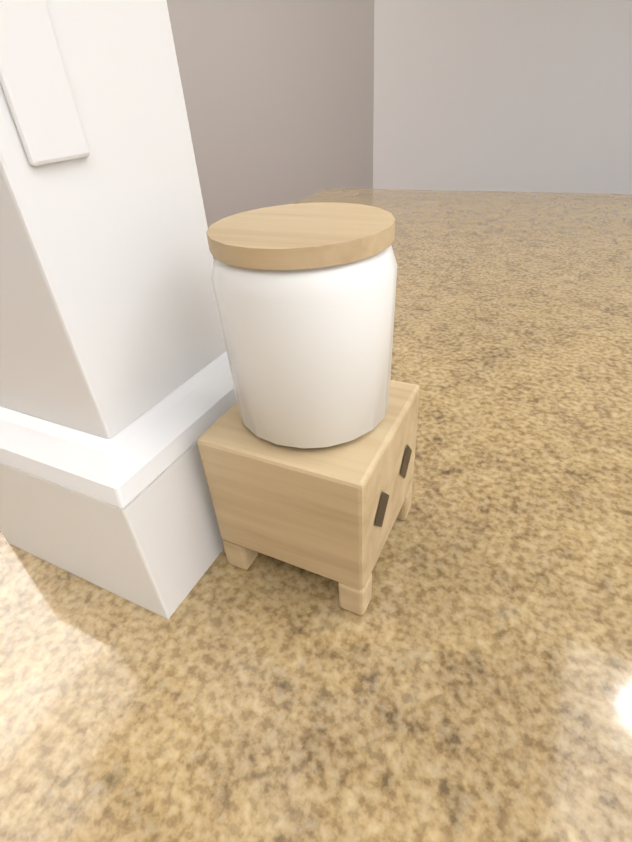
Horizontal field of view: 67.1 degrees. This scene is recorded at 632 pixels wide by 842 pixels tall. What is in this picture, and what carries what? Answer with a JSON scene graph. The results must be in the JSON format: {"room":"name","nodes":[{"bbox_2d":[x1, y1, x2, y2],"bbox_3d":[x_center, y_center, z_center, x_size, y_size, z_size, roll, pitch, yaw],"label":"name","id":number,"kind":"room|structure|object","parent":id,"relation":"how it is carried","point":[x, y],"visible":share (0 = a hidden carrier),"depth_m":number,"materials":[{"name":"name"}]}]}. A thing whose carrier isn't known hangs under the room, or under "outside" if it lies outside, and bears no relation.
{"room":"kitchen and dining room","nodes":[
{"label":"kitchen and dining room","id":0,"kind":"room"},
{"bbox_2d":[166,0,373,227],"bbox_3d":[-1.731,-3.457,3.846,5.900,3.900,0.120,13,39,23],"label":"wall","id":1,"kind":"structure","parent":0,"point":[279,98],"depth_m":3.62,"materials":[{"name":"grey paint"}]},
{"bbox_2d":[373,0,631,193],"bbox_3d":[2.729,-1.129,1.218,5.420,2.596,0.120,13,39,23],"label":"wall","id":2,"kind":"structure","parent":0,"point":[508,95],"depth_m":2.08,"materials":[{"name":"white paint"}]},
{"bbox_3d":[1.179,0.313,0.824,1.633,0.885,1.480,13,39,23],"label":"base cabinet","id":3,"kind":"object","parent":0,"visible":0},
{"bbox_2d":[0,188,631,841],"bbox_3d":[-0.308,0.394,0.062,1.240,0.040,4.152,13,39,23],"label":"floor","id":4,"kind":"structure","parent":3,"relation":"on","point":[466,676],"depth_m":0.32,"materials":[{"name":"stone"}]},
{"bbox_2d":[0,0,236,618],"bbox_3d":[-0.193,-0.470,0.070,0.265,1.344,0.265,13,39,23],"label":"column","id":5,"kind":"structure","parent":4,"relation":"on","point":[118,399],"depth_m":0.29,"materials":[{"name":"white paint"}]},
{"bbox_2d":[197,380,419,614],"bbox_3d":[0.003,0.045,0.374,0.121,0.130,0.120,13,39,23],"label":"nightstand","id":6,"kind":"object","parent":4,"relation":"on","point":[334,512],"visible":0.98,"depth_m":0.32,"materials":[{"name":"brown wood"}]},
{"bbox_2d":[206,202,396,448],"bbox_3d":[-0.005,-0.059,0.300,0.108,0.125,0.108,13,39,23],"label":"decorative jar","id":7,"kind":"object","parent":6,"relation":"on","point":[305,294],"visible":1,"depth_m":0.26,"materials":[{"name":"white ceramic"}]}
]}

